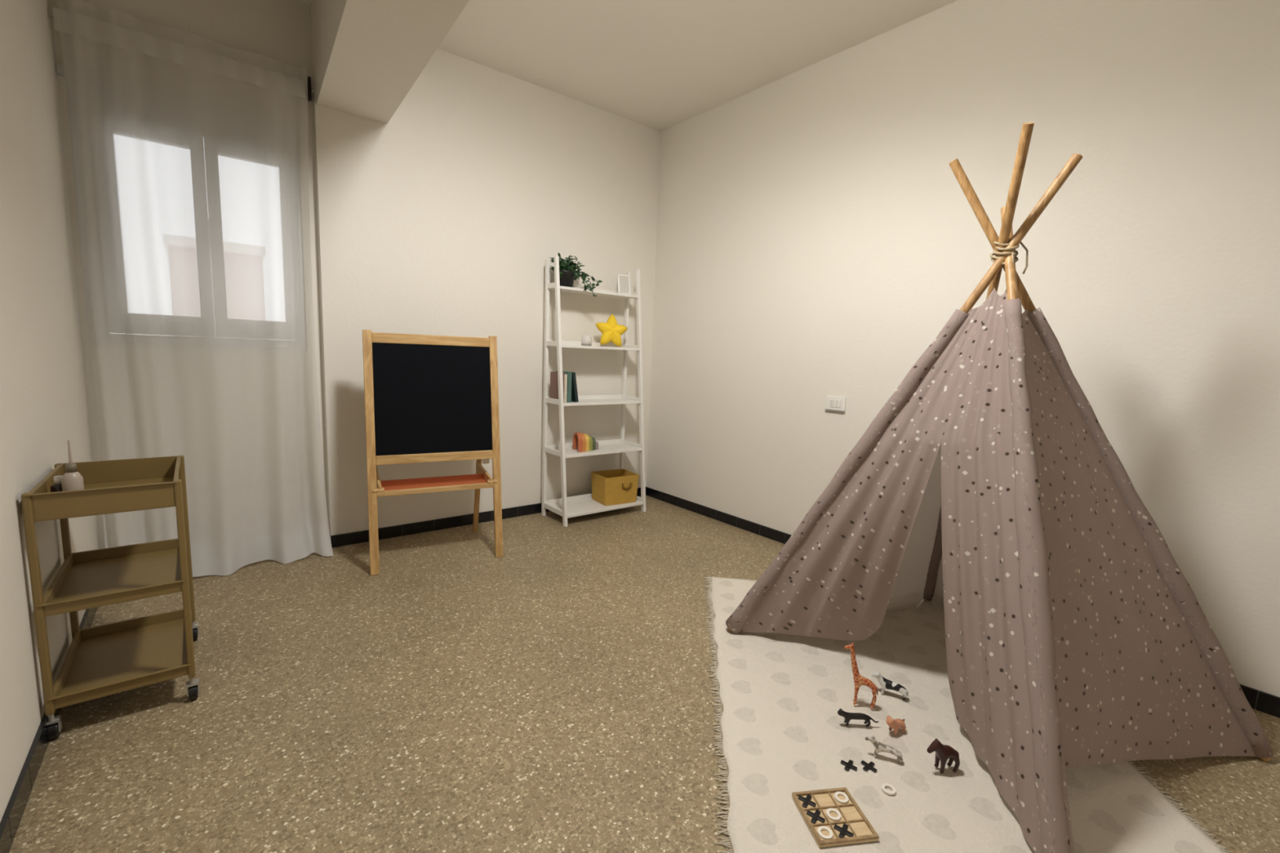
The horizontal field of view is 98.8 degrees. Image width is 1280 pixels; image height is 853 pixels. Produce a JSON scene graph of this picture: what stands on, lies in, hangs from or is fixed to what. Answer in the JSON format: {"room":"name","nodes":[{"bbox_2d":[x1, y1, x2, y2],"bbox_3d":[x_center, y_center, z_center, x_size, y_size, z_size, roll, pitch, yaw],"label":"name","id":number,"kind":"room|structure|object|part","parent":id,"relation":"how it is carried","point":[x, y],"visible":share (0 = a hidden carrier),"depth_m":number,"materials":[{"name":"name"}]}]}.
{"room":"children's room","nodes":[
{"label":"children's room","id":0,"kind":"room"},
{"bbox_2d":[0,0,101,822],"bbox_3d":[-1.212,-0.409,0.680,0.200,2.880,5.065,-4,10,-39],"label":"wall","id":1,"kind":"structure","parent":0,"point":[44,406],"depth_m":1.72,"materials":[{"name":"paint"}]},
{"bbox_2d":[0,607,97,852],"bbox_3d":[-1.136,0.987,0.872,0.011,0.070,4.515,-4,10,-39],"label":"baseboard","id":2,"kind":"structure","parent":1,"relation":"attached to","point":[11,818],"depth_m":1.38,"materials":[{"name":"black wood"}]},
{"bbox_2d":[49,0,328,548],"bbox_3d":[-2.228,-0.734,2.844,0.945,2.880,0.378,-4,10,-39],"label":"wall","id":3,"kind":"structure","parent":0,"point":[279,30],"depth_m":2.65,"materials":[{"name":"paint"}]},
{"bbox_2d":[48,13,314,101],"bbox_3d":[-2.066,-1.715,2.558,0.943,0.110,0.075,-4,10,-39],"label":"curtain rod","id":4,"kind":"object","parent":3,"relation":"attached to","point":[310,91],"visible":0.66,"depth_m":2.81,"materials":[{"name":"grey metal"}]},
{"bbox_2d":[52,0,333,577],"bbox_3d":[-2.026,-0.524,2.610,0.907,2.531,0.233,-4,10,-40],"label":"curtain","id":5,"kind":"object","parent":4,"relation":"hanging from","point":[189,151],"visible":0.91,"depth_m":2.62,"materials":[{"name":"white fabric"}]},
{"bbox_2d":[309,0,660,537],"bbox_3d":[-0.936,-0.818,3.856,2.340,2.880,0.409,-4,10,-39],"label":"wall","id":6,"kind":"structure","parent":0,"point":[444,217],"depth_m":3.50,"materials":[{"name":"paint"}]},
{"bbox_2d":[312,0,469,124],"bbox_3d":[-0.249,-1.637,1.123,0.362,0.490,4.483,-3,9,-35],"label":"beam","id":7,"kind":"structure","parent":6,"relation":"attached to","point":[369,55],"depth_m":2.34,"materials":[{"name":"paint"}]},
{"bbox_2d":[330,487,640,547],"bbox_3d":[-0.864,0.601,3.874,2.328,0.070,0.011,-4,10,-39],"label":"baseboard","id":8,"kind":"structure","parent":6,"relation":"attached to","point":[362,536],"depth_m":3.49,"materials":[{"name":"black wood"}]},
{"bbox_2d":[293,0,957,131],"bbox_3d":[0.206,-2.001,1.568,3.685,0.150,5.065,-4,10,-39],"label":"ceiling","id":9,"kind":"structure","parent":0,"point":[660,65],"depth_m":3.03,"materials":[{"name":"paint"}]},
{"bbox_2d":[8,495,1279,852],"bbox_3d":[0.090,0.986,1.963,3.685,0.120,5.065,-4,10,-39],"label":"floor","id":10,"kind":"structure","parent":0,"point":[550,694],"depth_m":1.74,"materials":[{"name":"stone"}]},
{"bbox_2d":[21,455,199,740],"bbox_3d":[-1.704,0.505,1.817,0.346,0.732,0.510,-4,10,-39],"label":"cart","id":11,"kind":"object","parent":10,"relation":"on","point":[102,660],"visible":0.97,"depth_m":1.76,"materials":[{"name":"brown wood"}]},
{"bbox_3d":[-1.675,0.502,1.530,0.018,0.647,0.024,-4,10,-39],"label":"post","id":12,"kind":"part","parent":11,"relation":"part of","materials":[{"name":"brown wood"}]},
{"bbox_2d":[49,475,62,492],"bbox_3d":[-1.721,0.192,1.628,0.038,0.090,0.038,-4,10,-39],"label":"bottle","id":13,"kind":"object","parent":11,"relation":"on","point":[56,486],"visible":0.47,"depth_m":1.61,"materials":[{"name":"white paint"}]},
{"bbox_3d":[-1.957,0.445,1.877,0.018,0.647,0.024,-4,10,-39],"label":"post","id":14,"kind":"part","parent":11,"relation":"part of","materials":[{"name":"brown wood"}]},
{"bbox_2d":[61,440,84,491],"bbox_3d":[-1.675,0.139,1.617,0.046,0.200,0.046,-4,10,-39],"label":"bottle","id":15,"kind":"object","parent":11,"relation":"on","point":[72,480],"visible":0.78,"depth_m":1.61,"materials":[{"name":"plastic"}]},
{"bbox_2d":[25,455,180,522],"bbox_3d":[-1.683,0.185,1.764,0.314,0.078,0.483,-4,10,-39],"label":"tray","id":16,"kind":"object","parent":11,"relation":"on","point":[127,485],"depth_m":1.65,"materials":[{"name":"brown wood"}]},
{"bbox_2d":[37,538,186,617],"bbox_3d":[-1.694,0.477,1.803,0.314,0.037,0.483,-4,10,-39],"label":"tray","id":17,"kind":"object","parent":11,"relation":"on","point":[96,578],"depth_m":1.79,"materials":[{"name":"brown wood"}]},
{"bbox_2d":[48,608,191,709],"bbox_3d":[-1.705,0.754,1.840,0.314,0.037,0.483,-4,10,-39],"label":"tray","id":18,"kind":"object","parent":11,"relation":"on","point":[102,660],"depth_m":1.82,"materials":[{"name":"brown wood"}]},
{"bbox_3d":[-1.430,0.485,1.725,0.018,0.647,0.024,-4,10,-39],"label":"post","id":19,"kind":"part","parent":11,"relation":"part of","materials":[{"name":"brown wood"}]},
{"bbox_3d":[-1.712,0.429,2.073,0.018,0.647,0.024,-4,10,-39],"label":"post","id":20,"kind":"part","parent":11,"relation":"part of","materials":[{"name":"brown wood"}]},
{"bbox_2d":[362,329,502,575],"bbox_3d":[-1.171,0.103,3.091,0.678,1.241,0.507,-2,9,-29],"label":"easel","id":21,"kind":"object","parent":10,"relation":"on","point":[428,397],"visible":1,"depth_m":2.94,"materials":[{"name":"brown wood"}]},
{"bbox_3d":[-1.372,0.134,2.799,0.042,1.240,0.186,-2,9,-29],"label":"leg","id":22,"kind":"part","parent":21,"relation":"part of","materials":[{"name":"brown wood"}]},
{"bbox_3d":[-1.342,0.329,2.813,0.055,0.027,0.027,-2,9,-29],"label":"wing knob","id":23,"kind":"part","parent":21,"relation":"part of","materials":[{"name":"brown wood"}]},
{"bbox_3d":[-1.109,-0.464,2.943,0.594,0.052,0.020,-2,9,-29],"label":"rail","id":24,"kind":"part","parent":21,"relation":"part of","materials":[{"name":"brown wood"}]},
{"bbox_3d":[-1.093,0.165,2.953,0.594,0.048,0.020,-2,9,-29],"label":"rail","id":25,"kind":"part","parent":21,"relation":"part of","materials":[{"name":"brown wood"}]},
{"bbox_2d":[376,461,493,497],"bbox_3d":[-1.168,0.287,3.090,0.638,0.087,0.443,-4,10,-39],"label":"tray","id":26,"kind":"object","parent":21,"relation":"on","point":[482,479],"depth_m":3.01,"materials":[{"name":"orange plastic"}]},
{"bbox_3d":[-0.966,0.096,3.320,0.030,1.211,0.305,-2,9,-29],"label":"leg","id":27,"kind":"part","parent":21,"relation":"part of","materials":[{"name":"brown wood"}]},
{"bbox_3d":[-0.833,0.311,3.094,0.055,0.027,0.027,-2,9,-29],"label":"wing knob","id":28,"kind":"part","parent":21,"relation":"part of","materials":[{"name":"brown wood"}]},
{"bbox_3d":[-0.815,0.115,3.106,0.042,1.240,0.186,-2,9,-29],"label":"leg","id":29,"kind":"part","parent":21,"relation":"part of","materials":[{"name":"brown wood"}]},
{"bbox_2d":[541,255,645,527],"bbox_3d":[-0.296,-0.247,3.905,0.703,1.788,0.327,-4,10,-39],"label":"ladder shelf","id":30,"kind":"object","parent":10,"relation":"on","point":[566,507],"visible":0.91,"depth_m":3.89,"materials":[{"name":"white paint"}]},
{"bbox_3d":[-0.655,-0.243,3.808,0.022,1.775,0.030,-4,10,-39],"label":"leg","id":31,"kind":"part","parent":30,"relation":"part of","materials":[{"name":"white paint"}]},
{"bbox_2d":[550,371,564,402],"bbox_3d":[-0.566,-0.270,3.739,0.022,0.200,0.150,-4,10,-39],"label":"book","id":32,"kind":"object","parent":30,"relation":"on","point":[553,375],"visible":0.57,"depth_m":3.74,"materials":[{"name":"paper"}]},
{"bbox_3d":[-0.526,-0.222,3.649,0.022,1.788,0.213,-4,10,-39],"label":"leg","id":33,"kind":"part","parent":30,"relation":"part of","materials":[{"name":"white paint"}]},
{"bbox_2d":[556,370,572,402],"bbox_3d":[-0.524,-0.275,3.772,0.030,0.205,0.155,-4,10,-39],"label":"book","id":34,"kind":"object","parent":30,"relation":"on","point":[569,374],"visible":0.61,"depth_m":3.71,"materials":[{"name":"green paper"}]},
{"bbox_2d":[564,373,567,402],"bbox_3d":[-0.547,-0.266,3.755,0.020,0.190,0.150,-4,10,-39],"label":"book","id":35,"kind":"object","parent":30,"relation":"on","point":[565,375],"visible":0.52,"depth_m":3.69,"materials":[{"name":"beige paper"}]},
{"bbox_2d":[568,371,578,402],"bbox_3d":[-0.487,-0.277,3.801,0.053,0.204,0.155,-4,10,-39],"label":"book","id":36,"kind":"object","parent":30,"relation":"on","point":[574,387],"visible":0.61,"depth_m":3.75,"materials":[{"name":"paper"}]},
{"bbox_2d":[549,252,602,297],"bbox_3d":[-0.432,-1.022,3.735,0.380,0.269,0.184,0,8,-16],"label":"potted plant","id":37,"kind":"object","parent":30,"relation":"on","point":[567,272],"visible":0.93,"depth_m":3.68,"materials":[{"name":"green plant"}]},
{"bbox_3d":[-0.508,-0.992,3.706,0.144,0.105,0.144,-4,10,-39],"label":"pot","id":38,"kind":"part","parent":37,"relation":"part of","materials":[{"name":"black ceramic"}]},
{"bbox_2d":[572,431,582,452],"bbox_3d":[-0.440,0.105,3.857,0.026,0.130,0.124,-2,8,-27],"label":"arch","id":39,"kind":"object","parent":30,"relation":"on","point":[578,434],"visible":1,"depth_m":3.82,"materials":[{"name":"paint"}]},
{"bbox_2d":[576,433,586,451],"bbox_3d":[-0.416,0.107,3.877,0.026,0.122,0.116,-2,8,-27],"label":"arch","id":40,"kind":"object","parent":30,"relation":"on","point":[584,441],"visible":0.7,"depth_m":3.83,"materials":[{"name":"paint"}]},
{"bbox_2d":[581,333,591,346],"bbox_3d":[-0.368,-0.596,3.781,0.076,0.078,0.076,-4,10,-39],"label":"ornament","id":41,"kind":"object","parent":30,"relation":"on","point":[586,340],"visible":0.91,"depth_m":3.75,"materials":[{"name":"ceramic"}]},
{"bbox_2d":[583,433,589,451],"bbox_3d":[-0.392,0.109,3.896,0.026,0.115,0.109,-2,8,-27],"label":"arch","id":42,"kind":"object","parent":30,"relation":"on","point":[587,446],"visible":0.59,"depth_m":3.85,"materials":[{"name":"paint"}]},
{"bbox_2d":[588,435,592,450],"bbox_3d":[-0.368,0.115,3.917,0.026,0.100,0.095,-2,8,-27],"label":"arch","id":43,"kind":"object","parent":30,"relation":"on","point":[589,437],"visible":0.55,"depth_m":3.88,"materials":[{"name":"paint"}]},
{"bbox_3d":[-0.334,-0.196,3.956,0.697,0.042,0.210,-4,10,-39],"label":"rail","id":44,"kind":"part","parent":30,"relation":"part of","materials":[{"name":"white paint"}]},
{"bbox_3d":[-0.331,-0.582,3.921,0.697,0.042,0.170,-4,10,-39],"label":"rail","id":45,"kind":"part","parent":30,"relation":"part of","materials":[{"name":"white paint"}]},
{"bbox_3d":[-0.329,-0.964,3.886,0.697,0.042,0.131,-4,10,-39],"label":"rail","id":46,"kind":"part","parent":30,"relation":"part of","materials":[{"name":"white paint"}]},
{"bbox_3d":[-0.338,0.552,4.024,0.697,0.042,0.287,-4,10,-39],"label":"rail","id":47,"kind":"part","parent":30,"relation":"part of","materials":[{"name":"white paint"}]},
{"bbox_3d":[-0.336,0.150,3.988,0.697,0.042,0.246,-4,10,-39],"label":"rail","id":48,"kind":"part","parent":30,"relation":"part of","materials":[{"name":"white paint"}]},
{"bbox_2d":[591,437,595,450],"bbox_3d":[-0.344,0.121,3.937,0.026,0.085,0.081,-2,8,-27],"label":"arch","id":49,"kind":"object","parent":30,"relation":"on","point":[593,438],"visible":0.53,"depth_m":3.90,"materials":[{"name":"paint"}]},
{"bbox_2d":[595,314,627,346],"bbox_3d":[-0.203,-0.696,3.962,0.246,0.236,0.102,0,8,-15],"label":"cushion","id":50,"kind":"object","parent":30,"relation":"on","point":[611,331],"visible":1,"depth_m":3.93,"materials":[{"name":"yellow fabric"}]},
{"bbox_2d":[591,468,639,505],"bbox_3d":[-0.190,0.451,4.103,0.290,0.205,0.266,-3,9,-33],"label":"storage basket","id":51,"kind":"object","parent":30,"relation":"on","point":[613,486],"visible":1,"depth_m":4.02,"materials":[{"name":"yellow fabric"}]},
{"bbox_3d":[-0.096,0.438,4.010,0.084,0.050,0.014,-3,9,-33],"label":"handle","id":52,"kind":"part","parent":51,"relation":"part of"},
{"bbox_2d":[617,274,631,294],"bbox_3d":[-0.122,-1.043,4.047,0.100,0.150,0.056,-2,8,-27],"label":"picture frame","id":53,"kind":"object","parent":30,"relation":"on","point":[624,281],"visible":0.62,"depth_m":4.04,"materials":[{"name":"white paint"}]},
{"bbox_3d":[-0.123,-0.278,4.232,0.022,1.775,0.030,-4,10,-39],"label":"leg","id":54,"kind":"part","parent":30,"relation":"part of","materials":[{"name":"white paint"}]},
{"bbox_3d":[0.005,-0.258,4.073,0.022,1.788,0.213,-4,10,-39],"label":"leg","id":55,"kind":"part","parent":30,"relation":"part of","materials":[{"name":"white paint"}]},
{"bbox_2d":[704,577,1232,852],"bbox_3d":[0.887,0.953,1.945,1.295,0.010,1.885,3,8,5],"label":"rug","id":56,"kind":"object","parent":10,"relation":"on","point":[781,696],"visible":0.68,"depth_m":1.62,"materials":[{"name":"beige fabric"}]},
{"bbox_2d":[791,787,879,848],"bbox_3d":[0.496,0.999,1.408,0.156,0.012,0.156,1,8,-9],"label":"game board","id":57,"kind":"object","parent":56,"relation":"on","point":[851,815],"visible":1,"depth_m":1.40,"materials":[{"name":"brown wood"}]},
{"bbox_2d":[798,794,816,808],"bbox_3d":[0.440,0.989,1.448,0.039,0.005,0.039,1,8,-9],"label":"cross piece","id":58,"kind":"object","parent":57,"relation":"in","point":[806,801],"visible":1,"depth_m":1.45,"materials":[{"name":"black paint"}]},
{"bbox_2d":[806,808,825,824],"bbox_3d":[0.448,0.995,1.400,0.039,0.005,0.039,1,8,-9],"label":"cross piece","id":59,"kind":"object","parent":57,"relation":"in","point":[815,815],"visible":1,"depth_m":1.40,"materials":[{"name":"black paint"}]},
{"bbox_2d":[817,826,832,839],"bbox_3d":[0.456,1.002,1.352,0.036,0.005,0.036,8,9,35],"label":"tic-tac-toe o piece","id":60,"kind":"object","parent":57,"relation":"in","point":[820,828],"visible":1,"depth_m":1.35,"materials":[{"name":"white paint"}]},
{"bbox_2d":[826,808,840,821],"bbox_3d":[0.496,0.996,1.408,0.036,0.005,0.036,8,9,35],"label":"tic-tac-toe o piece","id":61,"kind":"object","parent":57,"relation":"in","point":[828,811],"visible":1,"depth_m":1.41,"materials":[{"name":"white paint"}]},
{"bbox_2d":[834,791,848,804],"bbox_3d":[0.537,0.990,1.464,0.036,0.005,0.036,8,9,35],"label":"tic-tac-toe o piece","id":62,"kind":"object","parent":57,"relation":"in","point":[837,793],"visible":1,"depth_m":1.46,"materials":[{"name":"white paint"}]},
{"bbox_2d":[833,823,853,838],"bbox_3d":[0.504,1.003,1.360,0.039,0.005,0.039,1,8,-9],"label":"cross piece","id":63,"kind":"object","parent":57,"relation":"in","point":[843,831],"visible":1,"depth_m":1.36,"materials":[{"name":"black paint"}]},
{"bbox_2d":[840,760,857,771],"bbox_3d":[0.606,0.982,1.591,0.039,0.005,0.039,1,8,-6],"label":"cross piece","id":64,"kind":"object","parent":56,"relation":"on","point":[848,765],"visible":1,"depth_m":1.59,"materials":[{"name":"black paint"}]},
{"bbox_2d":[837,708,878,727],"bbox_3d":[0.702,0.938,1.767,0.134,0.050,0.025,2,8,1],"label":"toy panther","id":65,"kind":"object","parent":56,"relation":"on","point":[848,717],"visible":1,"depth_m":1.76,"materials":[{"name":"black plastic"}]},
{"bbox_2d":[844,642,878,709],"bbox_3d":[0.749,0.844,1.864,0.120,0.215,0.030,5,8,19],"label":"giraffe","id":66,"kind":"object","parent":56,"relation":"on","point":[859,680],"visible":1,"depth_m":1.86},
{"bbox_2d":[860,760,876,772],"bbox_3d":[0.663,0.985,1.590,0.039,0.005,0.039,3,8,8],"label":"cross piece","id":67,"kind":"object","parent":56,"relation":"on","point":[871,764],"visible":1,"depth_m":1.59,"materials":[{"name":"black paint"}]},
{"bbox_2d":[865,735,902,763],"bbox_3d":[0.722,0.953,1.626,0.106,0.059,0.023,5,8,21],"label":"dog","id":68,"kind":"object","parent":56,"relation":"on","point":[879,747],"visible":1,"depth_m":1.62},
{"bbox_2d":[881,783,896,795],"bbox_3d":[0.683,0.997,1.507,0.036,0.005,0.036,-4,10,-39],"label":"tic-tac-toe o piece","id":69,"kind":"object","parent":56,"relation":"on","point":[884,785],"visible":1,"depth_m":1.50,"materials":[{"name":"white paint"}]},
{"bbox_2d":[871,671,908,700],"bbox_3d":[0.882,0.914,1.937,0.123,0.069,0.031,6,9,29],"label":"cow","id":70,"kind":"object","parent":56,"relation":"on","point":[885,683],"visible":1,"depth_m":1.93},
{"bbox_2d":[885,715,906,734],"bbox_3d":[0.812,0.944,1.742,0.076,0.056,0.030,-1,8,-24],"label":"pig","id":71,"kind":"object","parent":56,"relation":"on","point":[895,724],"visible":1,"depth_m":1.73},
{"bbox_2d":[926,738,959,773],"bbox_3d":[0.874,0.946,1.582,0.106,0.097,0.036,1,8,-9],"label":"horse","id":72,"kind":"object","parent":56,"relation":"on","point":[943,753],"visible":1,"depth_m":1.57},
{"bbox_2d":[725,122,1273,852],"bbox_3d":[1.195,0.021,1.911,1.175,1.904,1.306,-1,8,-25],"label":"play teepee","id":73,"kind":"object","parent":56,"relation":"on","point":[988,489],"visible":1,"depth_m":1.69,"materials":[{"name":"pink fabric"}]},
{"bbox_3d":[1.035,0.223,2.225,1.091,1.382,0.530,-1,8,-21],"label":"panel","id":74,"kind":"part","parent":73,"relation":"part of","materials":[{"name":"beige fabric"}]},
{"bbox_3d":[1.480,0.266,2.031,0.519,1.382,1.144,-1,8,-25],"label":"panel","id":75,"kind":"part","parent":73,"relation":"part of","materials":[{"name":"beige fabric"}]},
{"bbox_3d":[1.347,0.313,1.635,1.052,1.377,0.561,-1,8,-25],"label":"panel","id":76,"kind":"part","parent":73,"relation":"part of","materials":[{"name":"beige fabric"}]},
{"bbox_2d":[646,0,1279,697],"bbox_3d":[1.508,-0.591,2.852,0.200,2.880,5.065,-4,10,-39],"label":"wall","id":77,"kind":"structure","parent":0,"point":[817,232],"depth_m":2.44,"materials":[{"name":"paint"}]},
{"bbox_2d":[824,395,845,412],"bbox_3d":[1.134,-0.131,3.186,0.016,0.086,0.124,-4,10,-39],"label":"wall socket","id":78,"kind":"object","parent":77,"relation":"attached to","point":[833,403],"visible":1,"depth_m":3.18,"materials":[{"name":"white plastic"}]},
{"bbox_2d":[645,486,1279,718],"bbox_3d":[1.437,0.820,2.890,0.011,0.070,4.456,-4,10,-39],"label":"baseboard","id":79,"kind":"structure","parent":77,"relation":"attached to","point":[1264,702],"depth_m":3.69,"materials":[{"name":"black wood"}]}
]}

